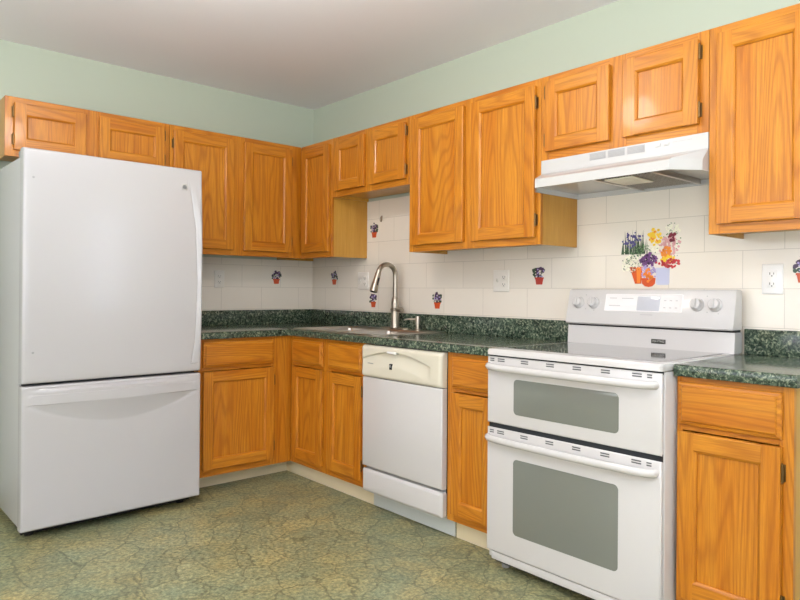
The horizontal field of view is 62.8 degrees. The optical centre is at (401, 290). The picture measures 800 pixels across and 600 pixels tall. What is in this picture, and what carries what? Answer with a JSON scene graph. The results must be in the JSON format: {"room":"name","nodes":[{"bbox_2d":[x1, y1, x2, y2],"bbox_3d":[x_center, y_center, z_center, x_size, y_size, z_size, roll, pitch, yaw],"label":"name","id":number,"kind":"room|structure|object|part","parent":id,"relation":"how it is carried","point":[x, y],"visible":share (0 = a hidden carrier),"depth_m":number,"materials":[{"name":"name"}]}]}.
{"room":"kitchen","nodes":[
{"label":"kitchen","id":0,"kind":"room"},
{"bbox_2d":[0,39,313,260],"bbox_3d":[-2.463,-0.115,3.400,4.900,2.629,0.100,1,0,-42],"label":"wall","id":1,"kind":"structure","parent":0,"point":[26,72],"depth_m":4.09,"materials":[{"name":"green paint"}]},
{"bbox_2d":[0,95,168,166],"bbox_3d":[-1.788,-0.835,3.706,0.847,0.305,0.314,1,0,-42],"label":"upper cabinet","id":2,"kind":"object","parent":1,"relation":"attached to","point":[28,123],"visible":0.88,"depth_m":3.54,"materials":[{"name":"brown wood"}]},
{"bbox_3d":[-1.850,-0.837,3.455,0.344,0.238,0.020,1,0,-42],"label":"door","id":3,"kind":"part","parent":2,"relation":"part of","materials":[{"name":"brown wood"}]},
{"bbox_3d":[-1.854,-0.837,3.460,0.219,0.113,0.005,1,0,-42],"label":"door panel","id":4,"kind":"part","parent":2,"relation":"part of","materials":[{"name":"brown wood"}]},
{"bbox_3d":[-1.534,-0.834,3.734,0.364,0.238,0.020,1,0,-42],"label":"door","id":5,"kind":"part","parent":2,"relation":"part of","materials":[{"name":"brown wood"}]},
{"bbox_3d":[-1.538,-0.834,3.739,0.239,0.113,0.005,1,0,-42],"label":"door panel","id":6,"kind":"part","parent":2,"relation":"part of","materials":[{"name":"brown wood"}]},
{"bbox_2d":[214,270,223,287],"bbox_3d":[-1.229,-0.075,4.412,0.072,0.116,0.009,1,0,-42],"label":"wall outlet","id":7,"kind":"object","parent":1,"relation":"attached to","point":[218,274],"visible":1,"depth_m":4.41,"materials":[{"name":"beige plastic"}]},
{"bbox_2d":[217,274,221,283],"bbox_3d":[-1.227,-0.075,4.410,0.033,0.068,0.003,1,0,-42],"label":"receptacle","id":8,"kind":"object","parent":7,"relation":"attached to","point":[219,276],"depth_m":4.41,"materials":[{"name":"grey plastic"}]},
{"bbox_2d":[169,124,300,259],"bbox_3d":[-1.127,-0.601,4.293,0.917,0.761,0.314,1,0,-42],"label":"upper cabinet","id":9,"kind":"object","parent":1,"relation":"attached to","point":[251,188],"visible":0.74,"depth_m":4.20,"materials":[{"name":"brown wood"}]},
{"bbox_3d":[-1.212,-0.604,4.021,0.389,0.694,0.020,1,0,-42],"label":"door","id":10,"kind":"part","parent":9,"relation":"part of","materials":[{"name":"brown wood"}]},
{"bbox_3d":[-1.216,-0.604,4.026,0.264,0.569,0.005,1,0,-42],"label":"door panel","id":11,"kind":"part","parent":9,"relation":"part of","materials":[{"name":"brown wood"}]},
{"bbox_3d":[-0.880,-0.601,4.315,0.353,0.694,0.020,1,0,-42],"label":"door","id":12,"kind":"part","parent":9,"relation":"part of","materials":[{"name":"brown wood"}]},
{"bbox_3d":[-0.884,-0.601,4.319,0.228,0.569,0.005,1,0,-42],"label":"door panel","id":13,"kind":"part","parent":9,"relation":"part of","materials":[{"name":"brown wood"}]},
{"bbox_2d":[202,257,312,310],"bbox_3d":[-1.156,0.016,4.487,1.300,0.470,0.006,1,0,-42],"label":"backsplash","id":14,"kind":"structure","parent":1,"relation":"attached to","point":[249,284],"depth_m":4.60,"materials":[{"name":"beige tile"}]},
{"bbox_2d":[272,270,281,283],"bbox_3d":[-0.900,-0.093,4.708,0.084,0.097,0.002,1,0,-42],"label":"decal","id":15,"kind":"object","parent":1,"relation":"attached to","point":[276,279],"visible":1,"depth_m":4.71,"materials":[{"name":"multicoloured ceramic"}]},
{"bbox_2d":[0,470,591,599],"bbox_3d":[-0.120,1.184,0.740,4.700,0.060,7.000,1,0,-42],"label":"floor","id":16,"kind":"structure","parent":0,"point":[283,535],"depth_m":2.84,"materials":[{"name":"tile"}]},
{"bbox_2d":[0,147,201,535],"bbox_3d":[-1.637,0.251,3.498,0.850,1.790,0.779,1,0,-42],"label":"refrigerator","id":17,"kind":"object","parent":16,"relation":"on","point":[101,258],"visible":1,"depth_m":3.18,"materials":[{"name":"white metal"}]},
{"bbox_3d":[-1.408,0.769,3.241,0.850,0.657,0.086,1,0,-42],"label":"freezer drawer","id":18,"kind":"part","parent":17,"relation":"part of","materials":[{"name":"white metal"}]},
{"bbox_3d":[-1.405,-0.107,3.247,0.850,1.072,0.073,1,0,-42],"label":"door","id":19,"kind":"part","parent":17,"relation":"part of","materials":[{"name":"white metal"}]},
{"bbox_2d":[194,336,290,487],"bbox_3d":[-1.092,0.714,4.098,0.668,0.875,0.663,1,0,-42],"label":"base cabinet","id":20,"kind":"object","parent":16,"relation":"on","point":[245,383],"visible":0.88,"depth_m":3.83,"materials":[{"name":"brown wood"}]},
{"bbox_3d":[-0.943,0.736,3.801,0.450,0.552,0.020,1,0,-42],"label":"door","id":21,"kind":"part","parent":20,"relation":"part of","materials":[{"name":"brown wood"}]},
{"bbox_3d":[-0.940,0.367,3.802,0.450,0.142,0.019,1,0,-42],"label":"drawer","id":22,"kind":"part","parent":20,"relation":"part of","materials":[{"name":"brown wood"}]},
{"bbox_3d":[-0.947,0.736,3.805,0.325,0.427,0.005,1,0,-42],"label":"door panel","id":23,"kind":"part","parent":20,"relation":"part of","materials":[{"name":"brown wood"}]},
{"bbox_2d":[287,336,374,504],"bbox_3d":[-0.443,0.719,4.190,0.599,0.875,1.384,1,0,-42],"label":"base cabinet","id":24,"kind":"object","parent":16,"relation":"on","point":[327,376],"visible":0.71,"depth_m":3.76,"materials":[{"name":"brown wood"}]},
{"bbox_3d":[-0.562,0.739,3.897,0.005,0.427,0.192,1,0,-42],"label":"door panel","id":25,"kind":"part","parent":24,"relation":"part of","materials":[{"name":"brown wood"}]},
{"bbox_3d":[-0.567,0.739,3.893,0.020,0.552,0.317,1,0,-42],"label":"door","id":26,"kind":"part","parent":24,"relation":"part of","materials":[{"name":"brown wood"}]},
{"bbox_3d":[-0.564,0.370,3.894,0.019,0.142,0.317,1,0,-42],"label":"drawer","id":27,"kind":"part","parent":24,"relation":"part of","materials":[{"name":"brown wood"}]},
{"bbox_3d":[-0.316,0.741,3.619,0.005,0.427,0.185,1,0,-42],"label":"door panel","id":28,"kind":"part","parent":24,"relation":"part of","materials":[{"name":"brown wood"}]},
{"bbox_3d":[-0.320,0.741,3.615,0.020,0.552,0.310,1,0,-42],"label":"door","id":29,"kind":"part","parent":24,"relation":"part of","materials":[{"name":"brown wood"}]},
{"bbox_3d":[-0.317,0.372,3.616,0.019,0.142,0.310,1,0,-42],"label":"drawer","id":30,"kind":"part","parent":24,"relation":"part of","materials":[{"name":"brown wood"}]},
{"bbox_2d":[201,309,568,355],"bbox_3d":[-0.352,0.212,3.655,1.184,0.139,2.308,1,0,-42],"label":"countertop","id":31,"kind":"structure","parent":24,"relation":"on","point":[473,335],"depth_m":3.74,"materials":[{"name":"green stone"}]},
{"bbox_2d":[293,326,444,335],"bbox_3d":[-0.213,0.326,3.935,0.535,0.176,0.840,1,0,-42],"label":"sink","id":32,"kind":"object","parent":31,"relation":"in","point":[358,330],"visible":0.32,"depth_m":3.96,"materials":[{"name":"silver metal"}]},
{"bbox_3d":[-0.369,0.325,4.059,0.385,0.174,0.357,1,0,-42],"label":"bowl","id":33,"kind":"part","parent":32,"relation":"part of","materials":[{"name":"silver metal"}]},
{"bbox_3d":[-0.109,0.327,3.765,0.385,0.174,0.357,1,0,-42],"label":"bowl","id":34,"kind":"part","parent":32,"relation":"part of","materials":[{"name":"silver metal"}]},
{"bbox_2d":[404,316,420,330],"bbox_3d":[0.063,0.198,3.927,0.107,0.085,0.044,0,0,5],"label":"soap dispenser","id":35,"kind":"object","parent":32,"relation":"on","point":[417,318],"visible":1,"depth_m":3.92,"materials":[{"name":"silver metal"}]},
{"bbox_2d":[369,262,409,329],"bbox_3d":[-0.105,0.034,4.029,0.230,0.412,0.250,1,0,-42],"label":"faucet","id":36,"kind":"object","parent":31,"relation":"on","point":[395,309],"visible":1,"depth_m":4.06,"materials":[{"name":"silver metal"}]},
{"bbox_3d":[-0.043,0.236,4.085,0.056,0.008,0.250,1,0,-42],"label":"deck plate","id":37,"kind":"part","parent":36,"relation":"part of","materials":[{"name":"silver metal"}]},
{"bbox_3d":[-0.031,0.122,4.027,0.046,0.032,0.102,0,0,36],"label":"lever","id":38,"kind":"part","parent":36,"relation":"part of","materials":[{"name":"silver metal"}]},
{"bbox_2d":[362,344,455,536],"bbox_3d":[0.200,0.725,3.428,0.603,0.870,0.603,1,0,-42],"label":"dishwasher","id":39,"kind":"object","parent":16,"relation":"on","point":[405,447],"visible":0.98,"depth_m":3.19,"materials":[{"name":"white metal"}]},
{"bbox_3d":[-0.002,0.688,3.244,0.035,0.466,0.591,1,0,-42],"label":"door panel","id":40,"kind":"part","parent":39,"relation":"part of","materials":[{"name":"white metal"}]},
{"bbox_3d":[-0.004,0.370,3.244,0.043,0.164,0.595,1,0,-42],"label":"control panel","id":41,"kind":"part","parent":39,"relation":"part of","materials":[{"name":"beige plastic"}]},
{"bbox_3d":[-0.003,0.994,3.243,0.035,0.119,0.593,1,0,-42],"label":"access panel","id":42,"kind":"part","parent":39,"relation":"part of","materials":[{"name":"white metal"}]},
{"bbox_3d":[0.051,1.105,3.299,0.008,0.100,0.602,1,0,-42],"label":"toe panel","id":43,"kind":"part","parent":39,"relation":"part of","materials":[{"name":"grey paint"}]},
{"bbox_2d":[447,352,488,549],"bbox_3d":[0.522,0.725,3.100,0.599,0.875,0.313,1,0,-42],"label":"base cabinet","id":44,"kind":"object","parent":16,"relation":"on","point":[468,423],"visible":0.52,"depth_m":2.93,"materials":[{"name":"brown wood"}]},
{"bbox_3d":[0.309,0.744,2.903,0.020,0.552,0.254,1,0,-42],"label":"door","id":45,"kind":"part","parent":44,"relation":"part of","materials":[{"name":"brown wood"}]},
{"bbox_3d":[0.312,0.376,2.904,0.019,0.142,0.254,1,0,-42],"label":"drawer","id":46,"kind":"part","parent":44,"relation":"part of","materials":[{"name":"brown wood"}]},
{"bbox_3d":[0.314,0.744,2.908,0.005,0.427,0.129,1,0,-42],"label":"door panel","id":47,"kind":"part","parent":44,"relation":"part of","materials":[{"name":"brown wood"}]},
{"bbox_2d":[485,289,741,599],"bbox_3d":[0.832,0.579,2.652,0.691,1.169,0.765,1,0,-42],"label":"range","id":48,"kind":"object","parent":16,"relation":"on","point":[581,437],"visible":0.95,"depth_m":2.46,"materials":[{"name":"white metal"}]},
{"bbox_3d":[0.633,1.122,2.477,0.009,0.020,0.723,1,0,-42],"label":"rail","id":49,"kind":"part","parent":48,"relation":"part of","materials":[{"name":"white metal"}]},
{"bbox_3d":[0.614,1.100,2.461,0.008,0.033,0.723,1,0,-42],"label":"trim","id":50,"kind":"part","parent":48,"relation":"part of","materials":[{"name":"white metal"}]},
{"bbox_3d":[0.591,0.317,2.446,0.053,0.030,0.753,1,0,-42],"label":"handle","id":51,"kind":"part","parent":48,"relation":"part of","materials":[{"name":"white metal"}]},
{"bbox_3d":[0.589,0.611,2.445,0.053,0.030,0.753,1,0,-42],"label":"handle","id":52,"kind":"part","parent":48,"relation":"part of","materials":[{"name":"white metal"}]},
{"bbox_3d":[0.608,0.825,2.457,0.008,0.510,0.759,1,0,-42],"label":"oven door","id":53,"kind":"part","parent":48,"relation":"part of","materials":[{"name":"white metal"}]},
{"bbox_3d":[0.612,0.413,2.458,0.008,0.275,0.759,1,0,-42],"label":"oven door","id":54,"kind":"part","parent":48,"relation":"part of","materials":[{"name":"white metal"}]},
{"bbox_3d":[0.821,0.057,3.070,0.042,0.055,0.056,1,0,-42],"label":"knob","id":55,"kind":"part","parent":48,"relation":"part of","materials":[{"name":"white plastic"}]},
{"bbox_3d":[0.874,0.058,3.010,0.042,0.055,0.056,1,0,-42],"label":"knob","id":56,"kind":"part","parent":48,"relation":"part of","materials":[{"name":"white plastic"}]},
{"bbox_2d":[488,342,739,371],"bbox_3d":[0.850,0.258,2.665,0.651,0.026,0.763,1,0,-42],"label":"cooktop","id":57,"kind":"object","parent":48,"relation":"in","point":[602,356],"depth_m":2.55,"materials":[{"name":"white metal"}]},
{"bbox_3d":[1.042,0.056,2.842,0.020,0.078,0.358,1,0,-42],"label":"control panel","id":58,"kind":"part","parent":48,"relation":"part of","materials":[{"name":"white plastic"}]},
{"bbox_3d":[1.189,0.059,2.653,0.042,0.055,0.056,1,0,-42],"label":"knob","id":59,"kind":"part","parent":48,"relation":"part of","materials":[{"name":"white plastic"}]},
{"bbox_3d":[1.237,0.060,2.599,0.042,0.055,0.056,1,0,-42],"label":"knob","id":60,"kind":"part","parent":48,"relation":"part of","materials":[{"name":"white plastic"}]},
{"bbox_2d":[676,376,799,599],"bbox_3d":[1.256,0.729,2.271,0.599,0.875,0.357,1,0,-42],"label":"base cabinet","id":61,"kind":"object","parent":16,"relation":"on","point":[738,522],"visible":0.89,"depth_m":2.06,"materials":[{"name":"brown wood"}]},
{"bbox_3d":[1.037,0.749,2.090,0.005,0.427,0.192,1,0,-42],"label":"door panel","id":62,"kind":"part","parent":61,"relation":"part of","materials":[{"name":"brown wood"}]},
{"bbox_3d":[1.033,0.749,2.086,0.020,0.552,0.317,1,0,-42],"label":"door","id":63,"kind":"part","parent":61,"relation":"part of","materials":[{"name":"brown wood"}]},
{"bbox_3d":[1.036,0.380,2.087,0.019,0.142,0.317,1,0,-42],"label":"drawer","id":64,"kind":"part","parent":61,"relation":"part of","materials":[{"name":"brown wood"}]},
{"bbox_2d":[673,329,799,388],"bbox_3d":[1.264,0.222,2.265,0.606,0.139,0.372,1,0,-42],"label":"countertop","id":65,"kind":"structure","parent":61,"relation":"on","point":[770,357],"depth_m":2.23,"materials":[{"name":"green stone"}]},
{"bbox_2d":[0,0,618,109],"bbox_3d":[-0.101,-1.385,0.744,4.700,0.060,7.000,1,0,-42],"label":"ceiling","id":66,"kind":"structure","parent":0,"point":[309,54],"depth_m":3.47,"materials":[{"name":"white paint"}]},
{"bbox_2d":[314,0,799,201],"bbox_3d":[1.720,-0.085,2.295,0.100,2.629,7.100,1,0,-42],"label":"wall","id":67,"kind":"structure","parent":0,"point":[620,27],"depth_m":3.37,"materials":[{"name":"green paint"}]},
{"bbox_2d":[283,139,366,260],"bbox_3d":[-0.568,-0.596,4.559,0.314,0.761,0.654,1,0,-42],"label":"upper cabinet","id":68,"kind":"object","parent":67,"relation":"attached to","point":[330,227],"visible":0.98,"depth_m":4.33,"materials":[{"name":"brown wood"}]},
{"bbox_3d":[-0.573,-0.598,4.352,0.005,0.569,0.193,1,0,-42],"label":"door panel","id":69,"kind":"part","parent":68,"relation":"part of","materials":[{"name":"brown wood"}]},
{"bbox_3d":[-0.577,-0.598,4.348,0.020,0.694,0.318,1,0,-42],"label":"door","id":70,"kind":"part","parent":68,"relation":"part of","materials":[{"name":"brown wood"}]},
{"bbox_3d":[-0.565,-0.597,4.367,0.019,0.761,0.361,1,0,-42],"label":"frame","id":71,"kind":"part","parent":68,"relation":"part of","materials":[{"name":"brown wood"}]},
{"bbox_2d":[331,271,337,284],"bbox_3d":[-0.485,-0.089,4.700,0.002,0.101,0.085,1,0,-42],"label":"decal","id":72,"kind":"object","parent":67,"relation":"attached to","point":[334,275],"visible":1,"depth_m":4.70,"materials":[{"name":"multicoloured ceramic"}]},
{"bbox_2d":[358,272,368,289],"bbox_3d":[-0.268,-0.063,4.442,0.019,0.118,0.116,1,0,-42],"label":"wall outlet","id":73,"kind":"object","parent":67,"relation":"attached to","point":[363,277],"visible":1,"depth_m":4.44,"materials":[{"name":"beige plastic"}]},
{"bbox_2d":[332,116,409,201],"bbox_3d":[-0.102,-0.783,4.035,0.314,0.381,0.744,1,0,-42],"label":"upper cabinet","id":74,"kind":"object","parent":67,"relation":"attached to","point":[373,162],"visible":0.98,"depth_m":3.94,"materials":[{"name":"brown wood"}]},
{"bbox_3d":[-0.324,-0.787,4.072,0.005,0.189,0.178,1,0,-42],"label":"door panel","id":75,"kind":"part","parent":74,"relation":"part of","materials":[{"name":"brown wood"}]},
{"bbox_3d":[-0.328,-0.787,4.068,0.020,0.314,0.303,1,0,-42],"label":"door","id":76,"kind":"part","parent":74,"relation":"part of","materials":[{"name":"brown wood"}]},
{"bbox_3d":[-0.083,-0.785,3.800,0.005,0.189,0.195,1,0,-42],"label":"door panel","id":77,"kind":"part","parent":74,"relation":"part of","materials":[{"name":"brown wood"}]},
{"bbox_3d":[-0.087,-0.785,3.796,0.020,0.314,0.320,1,0,-42],"label":"door","id":78,"kind":"part","parent":74,"relation":"part of","materials":[{"name":"brown wood"}]},
{"bbox_2d":[369,294,376,306],"bbox_3d":[-0.194,0.069,4.370,0.002,0.090,0.081,1,0,-42],"label":"decal","id":79,"kind":"object","parent":67,"relation":"attached to","point":[373,297],"visible":1,"depth_m":4.37,"materials":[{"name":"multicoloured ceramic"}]},
{"bbox_2d":[370,223,377,237],"bbox_3d":[-0.186,-0.400,4.365,0.002,0.101,0.086,1,0,-42],"label":"decal","id":80,"kind":"object","parent":67,"relation":"attached to","point":[374,231],"visible":1,"depth_m":4.36,"materials":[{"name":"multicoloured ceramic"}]},
{"bbox_2d":[201,309,568,340],"bbox_3d":[-0.352,0.192,3.655,1.184,0.100,2.307,1,0,-42],"label":"backsplash","id":81,"kind":"structure","parent":67,"relation":"attached to","point":[492,326],"depth_m":4.08,"materials":[{"name":"green stone"}]},
{"bbox_2d":[432,292,441,308],"bbox_3d":[0.209,0.060,3.914,0.002,0.101,0.083,1,0,-42],"label":"decal","id":82,"kind":"object","parent":67,"relation":"attached to","point":[437,299],"visible":1,"depth_m":3.91,"materials":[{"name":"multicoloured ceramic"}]},
{"bbox_3d":[0.210,0.092,3.913,0.001,0.037,0.056,1,0,-42],"label":"pot","id":83,"kind":"part","parent":82,"relation":"part of","materials":[{"name":"orange ceramic"}]},
{"bbox_2d":[409,78,576,253],"bbox_3d":[0.440,-0.590,3.420,0.314,0.761,0.894,1,0,-42],"label":"upper cabinet","id":84,"kind":"object","parent":67,"relation":"attached to","point":[475,163],"visible":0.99,"depth_m":3.24,"materials":[{"name":"brown wood"}]},
{"bbox_3d":[0.187,-0.594,3.485,0.020,0.694,0.385,1,0,-42],"label":"door","id":85,"kind":"part","parent":84,"relation":"part of","materials":[{"name":"brown wood"}]},
{"bbox_3d":[0.191,-0.594,3.489,0.005,0.569,0.260,1,0,-42],"label":"door panel","id":86,"kind":"part","parent":84,"relation":"part of","materials":[{"name":"brown wood"}]},
{"bbox_3d":[0.485,-0.592,3.156,0.005,0.569,0.267,1,0,-42],"label":"door panel","id":87,"kind":"part","parent":84,"relation":"part of","materials":[{"name":"brown wood"}]},
{"bbox_3d":[0.480,-0.592,3.152,0.020,0.694,0.392,1,0,-42],"label":"door","id":88,"kind":"part","parent":84,"relation":"part of","materials":[{"name":"brown wood"}]},
{"bbox_2d":[493,270,509,291],"bbox_3d":[0.532,-0.050,3.538,0.019,0.118,0.110,1,0,-42],"label":"electrical outlet","id":89,"kind":"object","parent":67,"relation":"attached to","point":[501,278],"visible":1,"depth_m":3.54,"materials":[{"name":"beige plastic"}]},
{"bbox_2d":[501,274,506,286],"bbox_3d":[0.548,-0.050,3.522,0.003,0.068,0.033,1,0,-42],"label":"receptacle","id":90,"kind":"object","parent":89,"relation":"attached to","point":[503,276],"depth_m":3.52,"materials":[{"name":"grey plastic"}]},
{"bbox_2d":[532,267,544,284],"bbox_3d":[0.700,-0.074,3.361,0.002,0.091,0.081,1,0,-42],"label":"decal","id":91,"kind":"object","parent":67,"relation":"attached to","point":[538,277],"visible":1,"depth_m":3.36,"materials":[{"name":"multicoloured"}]},
{"bbox_3d":[0.703,-0.047,3.358,0.001,0.037,0.056,1,0,-42],"label":"pot","id":92,"kind":"part","parent":91,"relation":"part of","materials":[{"name":"red tile"}]},
{"bbox_2d":[312,185,799,354],"bbox_3d":[0.476,-0.163,3.621,0.006,0.852,3.454,1,0,-42],"label":"backsplash","id":93,"kind":"structure","parent":67,"relation":"attached to","point":[464,278],"depth_m":3.19,"materials":[{"name":"beige tile"}]},
{"bbox_2d":[541,29,709,160],"bbox_3d":[0.990,-0.777,2.801,0.314,0.380,0.755,1,0,-42],"label":"upper cabinet","id":94,"kind":"object","parent":67,"relation":"attached to","point":[661,91],"visible":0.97,"depth_m":2.65,"materials":[{"name":"brown wood"}]},
{"bbox_3d":[0.761,-0.781,2.847,0.005,0.189,0.197,1,0,-42],"label":"door panel","id":95,"kind":"part","parent":94,"relation":"part of","materials":[{"name":"brown wood"}]},
{"bbox_3d":[0.756,-0.781,2.843,0.020,0.314,0.322,1,0,-42],"label":"door","id":96,"kind":"part","parent":94,"relation":"part of","materials":[{"name":"brown wood"}]},
{"bbox_2d":[535,132,708,199],"bbox_3d":[0.940,-0.513,2.759,0.442,0.149,0.754,1,0,-42],"label":"range hood","id":97,"kind":"object","parent":94,"relation":"attached to","point":[679,162],"visible":0.98,"depth_m":2.66,"materials":[{"name":"white metal"}]},
{"bbox_2d":[589,151,605,160],"bbox_3d":[0.829,-0.568,2.776,0.002,0.030,0.078,1,0,-42],"label":"vent grille","id":98,"kind":"object","parent":97,"relation":"attached to","point":[598,155],"depth_m":2.77,"materials":[{"name":"grey plastic"}]},
{"bbox_2d":[608,148,624,157],"bbox_3d":[0.887,-0.568,2.710,0.002,0.030,0.078,1,0,-42],"label":"vent grille","id":99,"kind":"object","parent":97,"relation":"attached to","point":[616,152],"depth_m":2.71,"materials":[{"name":"grey plastic"}]},
{"bbox_3d":[0.921,-0.452,2.779,0.400,0.020,0.014,1,0,-42],"label":"rail","id":100,"kind":"part","parent":97,"relation":"part of","materials":[{"name":"silver metal"}]},
{"bbox_2d":[627,144,644,154],"bbox_3d":[0.945,-0.567,2.645,0.002,0.030,0.078,1,0,-42],"label":"vent grille","id":101,"kind":"object","parent":97,"relation":"attached to","point":[638,149],"depth_m":2.64,"materials":[{"name":"grey plastic"}]},
{"bbox_2d":[655,142,668,147],"bbox_3d":[1.017,-0.569,2.562,0.004,0.014,0.057,1,0,-42],"label":"switch","id":102,"kind":"object","parent":97,"relation":"attached to","point":[657,144],"depth_m":2.56,"materials":[{"name":"white plastic"}]},
{"bbox_3d":[1.087,-0.451,2.591,0.400,0.020,0.014,1,0,-42],"label":"rail","id":103,"kind":"part","parent":97,"relation":"part of","materials":[{"name":"silver metal"}]},
{"bbox_3d":[1.010,-0.779,2.566,0.005,0.189,0.184,1,0,-42],"label":"door panel","id":104,"kind":"part","parent":94,"relation":"part of","materials":[{"name":"brown wood"}]},
{"bbox_3d":[1.005,-0.779,2.562,0.020,0.314,0.309,1,0,-42],"label":"door","id":105,"kind":"part","parent":94,"relation":"part of","materials":[{"name":"brown wood"}]},
{"bbox_2d":[621,223,680,286],"bbox_3d":[1.101,-0.153,2.908,0.003,0.280,0.281,1,0,-42],"label":"mural","id":106,"kind":"object","parent":67,"relation":"attached to","point":[662,274],"visible":1,"depth_m":2.90,"materials":[{"name":"multicoloured tile"}]},
{"bbox_3d":[1.057,-0.067,2.958,0.001,0.076,0.063,1,0,-42],"label":"terracotta pot","id":107,"kind":"part","parent":106,"relation":"part of","materials":[{"name":"orange tile"}]},
{"bbox_3d":[1.096,-0.034,2.913,0.002,0.040,0.066,1,0,-42],"label":"terracotta pot","id":108,"kind":"part","parent":106,"relation":"part of","materials":[{"name":"orange tile"}]},
{"bbox_3d":[1.140,-0.060,2.864,0.001,0.075,0.061,1,0,-42],"label":"pale blue pot","id":109,"kind":"part","parent":106,"relation":"part of","materials":[{"name":"blue tile"}]},
{"bbox_2d":[709,3,799,238],"bbox_3d":[1.366,-0.585,2.374,0.314,0.761,0.380,1,0,-42],"label":"upper cabinet","id":110,"kind":"object","parent":67,"relation":"attached to","point":[754,113],"visible":1,"depth_m":2.30,"materials":[{"name":"brown wood"}]},
{"bbox_3d":[1.259,-0.588,2.282,0.005,0.569,0.189,1,0,-42],"label":"door panel","id":111,"kind":"part","parent":110,"relation":"part of","materials":[{"name":"brown wood"}]},
{"bbox_2d":[744,329,799,357],"bbox_3d":[1.484,0.204,2.460,0.019,0.100,0.372,1,0,-42],"label":"backsplash","id":112,"kind":"structure","parent":67,"relation":"attached to","point":[780,343],"depth_m":2.52,"materials":[{"name":"green stone"}]},
{"bbox_2d":[762,264,783,293],"bbox_3d":[1.430,-0.043,2.530,0.009,0.118,0.076,1,0,-42],"label":"wall outlet","id":113,"kind":"object","parent":67,"relation":"attached to","point":[772,274],"visible":1,"depth_m":2.53,"materials":[{"name":"white plastic"}]},
{"bbox_2d":[767,270,776,287],"bbox_3d":[1.428,-0.043,2.529,0.003,0.067,0.033,1,0,-42],"label":"receptacle","id":114,"kind":"object","parent":113,"relation":"attached to","point":[771,274],"depth_m":2.53,"materials":[{"name":"grey plastic"}]},
{"bbox_2d":[793,259,799,282],"bbox_3d":[1.504,-0.079,2.453,0.002,0.103,0.076,1,0,-42],"label":"decal","id":115,"kind":"object","parent":67,"relation":"attached to","point":[797,264],"visible":1,"depth_m":2.47,"materials":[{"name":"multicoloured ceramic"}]}
]}

